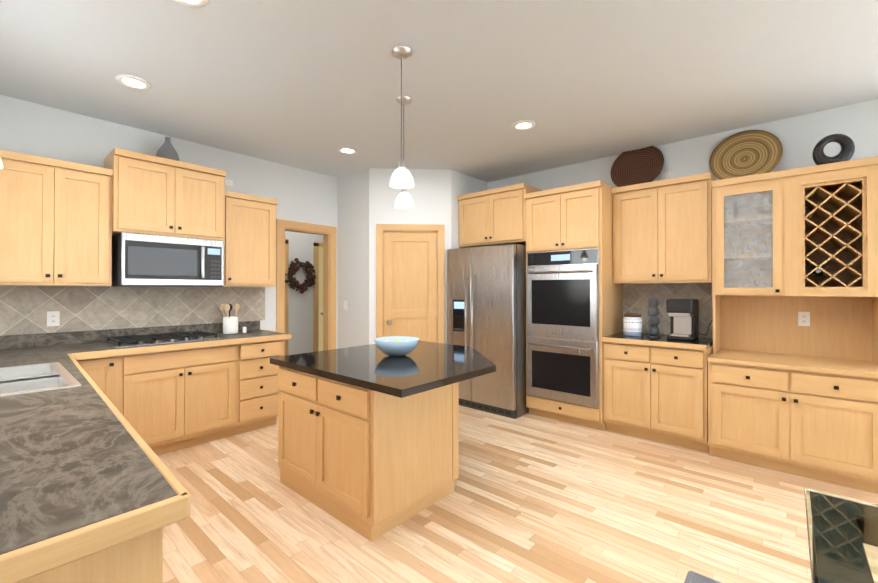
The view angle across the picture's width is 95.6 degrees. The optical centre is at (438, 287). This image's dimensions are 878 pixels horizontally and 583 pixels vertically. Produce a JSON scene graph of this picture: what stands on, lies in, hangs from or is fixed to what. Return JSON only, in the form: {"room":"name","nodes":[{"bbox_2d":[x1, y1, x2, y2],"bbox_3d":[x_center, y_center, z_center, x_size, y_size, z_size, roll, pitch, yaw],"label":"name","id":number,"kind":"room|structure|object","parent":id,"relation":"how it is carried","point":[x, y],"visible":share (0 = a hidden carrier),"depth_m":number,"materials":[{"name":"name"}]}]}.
{"room":"kitchen","nodes":[
{"label":"kitchen","id":0,"kind":"room"},
{"bbox_2d":[0,95,415,354],"bbox_3d":[-1.979,-0.024,4.454,0.120,2.780,4.800,0,0,41],"label":"wall","id":1,"kind":"structure","parent":0,"point":[355,208],"depth_m":4.71,"materials":[{"name":"white paint"}]},
{"bbox_2d":[47,311,59,325],"bbox_3d":[-3.039,0.249,3.135,0.007,0.116,0.072,0,0,41],"label":"electrical outlet plate","id":2,"kind":"object","parent":1,"relation":"attached to","point":[53,318],"depth_m":3.13,"materials":[{"name":"white plastic"}]},
{"bbox_2d":[0,149,112,285],"bbox_3d":[-2.929,-0.472,3.007,0.362,0.920,0.668,0,0,41],"label":"upper cabinet","id":3,"kind":"object","parent":1,"relation":"attached to","point":[55,222],"visible":1,"depth_m":2.90,"materials":[{"name":"brown wood"}]},
{"bbox_2d":[0,321,259,348],"bbox_3d":[-2.736,0.410,3.482,0.019,0.100,2.336,0,0,41],"label":"backsplash","id":4,"kind":"structure","parent":1,"relation":"attached to","point":[22,341],"depth_m":3.30,"materials":[{"name":"grey stone"}]},
{"bbox_2d":[0,286,264,335],"bbox_3d":[-2.711,0.178,3.520,0.007,0.363,2.370,0,0,41],"label":"tile backsplash","id":5,"kind":"structure","parent":1,"relation":"attached to","point":[24,309],"depth_m":3.44,"materials":[{"name":"beige tile"}]},
{"bbox_2d":[105,148,225,240],"bbox_3d":[-2.414,-0.764,3.549,0.422,0.650,0.820,0,0,41],"label":"upper cabinet","id":6,"kind":"object","parent":1,"relation":"attached to","point":[153,195],"visible":1,"depth_m":3.38,"materials":[{"name":"brown wood"}]},
{"bbox_2d":[111,232,223,286],"bbox_3d":[-2.400,-0.219,3.554,0.432,0.430,0.760,0,0,41],"label":"microwave","id":7,"kind":"object","parent":6,"relation":"attached to","point":[143,260],"visible":0.98,"depth_m":3.37,"materials":[{"name":"grey metal"}]},
{"bbox_2d":[156,137,178,160],"bbox_3d":[-2.432,-1.215,3.567,0.176,0.250,0.176,0,0,41],"label":"vase","id":8,"kind":"object","parent":6,"relation":"on","point":[166,149],"visible":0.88,"depth_m":3.52,"materials":[{"name":"grey ceramic"}]},
{"bbox_2d":[225,179,232,185],"bbox_3d":[-2.183,-1.086,4.133,0.005,0.060,0.080,0,0,41],"label":"electrical outlet plate","id":9,"kind":"object","parent":1,"relation":"attached to","point":[227,182],"depth_m":4.13,"materials":[{"name":"white plastic"}]},
{"bbox_2d":[223,190,277,286],"bbox_3d":[-1.990,-0.461,4.075,0.362,0.910,0.528,0,0,41],"label":"upper cabinet","id":10,"kind":"object","parent":1,"relation":"attached to","point":[250,244],"visible":0.9,"depth_m":3.97,"materials":[{"name":"brown wood"}]},
{"bbox_2d":[285,258,315,293],"bbox_3d":[-2.113,-0.173,6.097,0.089,0.551,0.533,0,0,41],"label":"wreath","id":11,"kind":"object","parent":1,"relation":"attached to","point":[307,266],"visible":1,"depth_m":6.08,"materials":[{"name":"brown plant"}]},
{"bbox_2d":[344,301,347,309],"bbox_3d":[-1.177,0.227,5.005,0.075,0.115,0.012,0,0,41],"label":"switch plate","id":12,"kind":"object","parent":1,"relation":"attached to","point":[345,305],"visible":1,"depth_m":4.99,"materials":[{"name":"white plastic"}]},
{"bbox_2d":[276,219,444,355],"bbox_3d":[-0.907,0.297,4.671,1.476,2.140,1.484,0,0,41],"label":"door frame","id":13,"kind":"structure","parent":1,"relation":"attached to","point":[324,312],"depth_m":4.74,"materials":[{"name":"brown wood"}]},
{"bbox_2d":[384,232,436,342],"bbox_3d":[-0.342,0.349,4.758,0.485,2.014,0.488,0,0,41],"label":"pantry door","id":14,"kind":"structure","parent":1,"relation":"in","point":[410,284],"depth_m":4.76,"materials":[{"name":"brown wood"}]},
{"bbox_2d":[0,0,877,181],"bbox_3d":[0.582,-1.487,2.211,9.540,0.120,5.040,0,0,41],"label":"ceiling","id":15,"kind":"structure","parent":0,"point":[312,85],"depth_m":2.63,"materials":[{"name":"white paint"}]},
{"bbox_2d":[115,74,151,89],"bbox_3d":[-2.118,-1.418,2.760,0.200,0.012,0.200,0,0,41],"label":"recessed light","id":16,"kind":"object","parent":15,"relation":"in","point":[133,82],"visible":1,"depth_m":2.75,"materials":[{"name":"white plastic"}]},
{"bbox_2d":[174,0,208,7],"bbox_3d":[-1.228,-1.422,1.924,0.200,0.012,0.200,0,0,41],"label":"recessed light","id":17,"kind":"object","parent":15,"relation":"in","point":[197,3],"visible":1,"depth_m":1.99,"materials":[{"name":"white plastic"}]},
{"bbox_2d":[338,147,357,153],"bbox_3d":[-0.943,-1.410,4.110,0.200,0.012,0.200,0,0,41],"label":"recessed light","id":18,"kind":"object","parent":15,"relation":"in","point":[347,150],"visible":1,"depth_m":4.11,"materials":[{"name":"white plastic"}]},
{"bbox_2d":[390,46,413,188],"bbox_3d":[-0.225,-1.020,2.411,0.148,0.812,0.148,0,0,41],"label":"pendant light","id":19,"kind":"object","parent":15,"relation":"hanging from","point":[401,177],"visible":0.96,"depth_m":2.38,"materials":[{"name":"silver metal"}]},
{"bbox_2d":[394,96,413,208],"bbox_3d":[-0.264,-1.016,3.018,0.148,0.812,0.148,0,0,41],"label":"pendant light","id":20,"kind":"object","parent":15,"relation":"hanging from","point":[404,200],"visible":0.96,"depth_m":2.99,"materials":[{"name":"silver metal"}]},
{"bbox_2d":[512,120,534,129],"bbox_3d":[0.741,-1.414,3.482,0.200,0.012,0.200,0,0,41],"label":"recessed light","id":21,"kind":"object","parent":15,"relation":"in","point":[524,125],"visible":1,"depth_m":3.47,"materials":[{"name":"white plastic"}]},
{"bbox_2d":[157,405,877,582],"bbox_3d":[0.582,1.403,2.194,9.540,0.100,5.040,0,0,41],"label":"floor","id":22,"kind":"structure","parent":0,"point":[532,498],"depth_m":2.31,"materials":[{"name":"brown wood"}]},
{"bbox_2d":[62,353,123,408],"bbox_3d":[-2.741,0.928,2.997,0.647,0.860,0.432,0,0,41],"label":"base cabinet","id":23,"kind":"object","parent":22,"relation":"on","point":[108,368],"depth_m":2.92,"materials":[{"name":"brown wood"}]},
{"bbox_2d":[0,353,190,580],"bbox_3d":[-1.766,0.470,1.552,2.730,0.040,0.721,0,0,41],"label":"countertop","id":24,"kind":"structure","parent":23,"relation":"on","point":[77,472],"depth_m":0.94,"materials":[{"name":"grey stone"}]},
{"bbox_2d":[0,362,80,396],"bbox_3d":[-2.146,0.545,1.884,0.860,0.200,0.575,0,0,41],"label":"sink","id":25,"kind":"object","parent":24,"relation":"in","point":[17,380],"visible":0.44,"depth_m":2.01,"materials":[{"name":"white ceramic"}]},
{"bbox_2d":[124,341,235,451],"bbox_3d":[-2.322,0.930,3.478,0.642,0.860,0.843,0,0,41],"label":"base cabinet","id":26,"kind":"object","parent":22,"relation":"on","point":[184,396],"depth_m":3.28,"materials":[{"name":"brown wood"}]},
{"bbox_2d":[0,329,287,360],"bbox_3d":[-2.500,0.479,3.274,0.647,0.040,2.336,0,0,41],"label":"countertop","id":27,"kind":"structure","parent":26,"relation":"on","point":[86,348],"depth_m":3.06,"materials":[{"name":"grey stone"}]},
{"bbox_2d":[102,331,220,347],"bbox_3d":[-2.366,0.437,3.421,0.510,0.044,0.740,0,0,41],"label":"cooktop","id":28,"kind":"object","parent":27,"relation":"in","point":[145,339],"visible":1,"depth_m":3.30,"materials":[{"name":"silver metal"}]},
{"bbox_2d":[219,304,251,333],"bbox_3d":[-2.060,0.314,4.021,0.148,0.298,0.282,0,0,41],"label":"utensil crock","id":29,"kind":"object","parent":27,"relation":"on","point":[230,324],"visible":1,"depth_m":3.94,"materials":[{"name":"white ceramic"}]},
{"bbox_2d":[236,337,287,434],"bbox_3d":[-1.900,0.933,3.957,0.642,0.860,0.434,0,0,41],"label":"base cabinet","id":30,"kind":"object","parent":22,"relation":"on","point":[257,389],"depth_m":3.73,"materials":[{"name":"brown wood"}]},
{"bbox_2d":[270,361,488,540],"bbox_3d":[-0.374,0.947,2.856,1.034,0.820,1.172,0,0,41],"label":"kitchen island","id":31,"kind":"object","parent":22,"relation":"on","point":[368,442],"depth_m":2.35,"materials":[{"name":"brown wood"}]},
{"bbox_2d":[270,341,495,396],"bbox_3d":[-0.234,0.517,2.870,1.350,0.040,1.370,0,0,41],"label":"island countertop","id":32,"kind":"structure","parent":31,"relation":"on","point":[431,365],"depth_m":2.51,"materials":[{"name":"black stone"}]},
{"bbox_2d":[374,336,418,355],"bbox_3d":[-0.306,0.437,2.901,0.330,0.120,0.330,0,0,41],"label":"fruit bowl","id":33,"kind":"object","parent":32,"relation":"on","point":[397,345],"visible":1,"depth_m":2.80,"materials":[{"name":"blue"}]},
{"bbox_2d":[447,244,528,418],"bbox_3d":[0.683,0.460,4.680,0.904,1.815,0.902,0,0,41],"label":"fridge","id":34,"kind":"object","parent":22,"relation":"on","point":[486,301],"visible":0.77,"depth_m":4.27,"materials":[{"name":"grey metal"}]},
{"bbox_2d":[524,180,622,430],"bbox_3d":[1.400,0.184,4.192,0.800,2.360,0.723,0,0,41],"label":"tall cabinet","id":35,"kind":"object","parent":22,"relation":"on","point":[574,304],"visible":0.98,"depth_m":3.93,"materials":[{"name":"brown wood"}]},
{"bbox_2d":[601,332,712,452],"bbox_3d":[2.035,0.914,3.681,0.817,0.896,0.645,0,0,41],"label":"base cabinet","id":36,"kind":"object","parent":22,"relation":"on","point":[655,389],"visible":0.94,"depth_m":3.44,"materials":[{"name":"brown wood"}]},
{"bbox_2d":[623,313,642,335],"bbox_3d":[1.878,0.359,3.856,0.170,0.215,0.170,0,0,41],"label":"jar","id":37,"kind":"object","parent":36,"relation":"on","point":[632,324],"visible":1,"depth_m":3.79,"materials":[{"name":"white ceramic"}]},
{"bbox_2d":[646,297,660,337],"bbox_3d":[2.016,0.279,3.736,0.124,0.374,0.120,0,0,41],"label":"mug rack","id":38,"kind":"object","parent":36,"relation":"on","point":[654,321],"visible":1,"depth_m":3.70,"materials":[{"name":"grey metal"}]},
{"bbox_2d":[666,298,712,340],"bbox_3d":[2.277,0.286,3.613,0.308,0.359,0.400,0,0,41],"label":"coffee maker","id":39,"kind":"object","parent":36,"relation":"on","point":[683,314],"visible":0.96,"depth_m":3.56,"materials":[{"name":"black plastic"}]},
{"bbox_2d":[684,571,720,582],"bbox_3d":[0.488,1.103,0.613,0.390,0.483,1.300,0,0,41],"label":"bench","id":40,"kind":"object","parent":22,"relation":"on","point":[693,577],"visible":1,"depth_m":1.18,"materials":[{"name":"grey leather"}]},
{"bbox_2d":[707,156,877,493],"bbox_3d":[2.710,0.230,3.076,0.980,2.256,0.669,0,0,41],"label":"hutch","id":41,"kind":"object","parent":22,"relation":"on","point":[787,394],"visible":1,"depth_m":3.04,"materials":[{"name":"brown wood"}]},
{"bbox_2d":[709,130,782,179],"bbox_3d":[2.663,-1.137,3.469,0.510,0.493,0.150,0,0,41],"label":"basket","id":42,"kind":"object","parent":41,"relation":"on","point":[746,153],"visible":0.92,"depth_m":3.49,"materials":[{"name":"beige wicker"}]},
{"bbox_2d":[798,312,809,325],"bbox_3d":[2.987,0.259,3.255,0.072,0.116,0.007,0,0,41],"label":"electrical outlet plate","id":43,"kind":"object","parent":41,"relation":"attached to","point":[803,317],"depth_m":3.25,"materials":[{"name":"white plastic"}]},
{"bbox_2d":[812,134,854,164],"bbox_3d":[2.978,-1.025,3.005,0.239,0.264,0.084,0,0,26],"label":"ring sculpture","id":44,"kind":"object","parent":41,"relation":"on","point":[845,143],"visible":0.96,"depth_m":2.98,"materials":[{"name":"black ceramic"}]},
{"bbox_2d":[804,487,877,582],"bbox_3d":[0.941,0.969,0.183,1.100,0.745,1.750,0,0,41],"label":"dining table","id":45,"kind":"object","parent":22,"relation":"on","point":[842,531],"visible":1,"depth_m":0.95,"materials":[{"name":"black glass"}]},
{"bbox_2d":[416,99,877,343],"bbox_3d":[2.694,-0.029,3.620,8.240,2.780,0.120,0,0,41],"label":"wall","id":46,"kind":"structure","parent":0,"point":[798,136],"depth_m":3.77,"materials":[{"name":"white paint"}]},
{"bbox_2d":[457,183,542,247],"bbox_3d":[0.777,-0.802,4.788,0.911,0.620,0.659,0,0,41],"label":"upper cabinet","id":47,"kind":"object","parent":46,"relation":"attached to","point":[493,217],"visible":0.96,"depth_m":4.52,"materials":[{"name":"brown wood"}]},
{"bbox_2d":[611,172,714,283],"bbox_3d":[2.126,-0.508,3.791,0.815,0.940,0.372,0,0,41],"label":"upper cabinet","id":48,"kind":"object","parent":46,"relation":"attached to","point":[662,231],"visible":1,"depth_m":3.64,"materials":[{"name":"brown wood"}]},
{"bbox_2d":[611,146,663,186],"bbox_3d":[2.003,-1.217,4.038,0.500,0.481,0.168,0,0,41],"label":"basket","id":49,"kind":"object","parent":48,"relation":"on","point":[638,166],"visible":0.88,"depth_m":4.07,"materials":[{"name":"brown wicker"}]},
{"bbox_2d":[662,171,670,178],"bbox_3d":[2.248,-1.107,3.936,0.080,0.060,0.005,0,0,41],"label":"electrical outlet plate","id":50,"kind":"object","parent":46,"relation":"attached to","point":[665,175],"depth_m":3.93,"materials":[{"name":"white plastic"}]},
{"bbox_2d":[623,283,712,337],"bbox_3d":[2.249,0.215,3.922,0.826,0.502,0.007,0,0,41],"label":"tile backsplash","id":51,"kind":"structure","parent":46,"relation":"attached to","point":[635,297],"depth_m":3.93,"materials":[{"name":"beige tile"}]}
]}

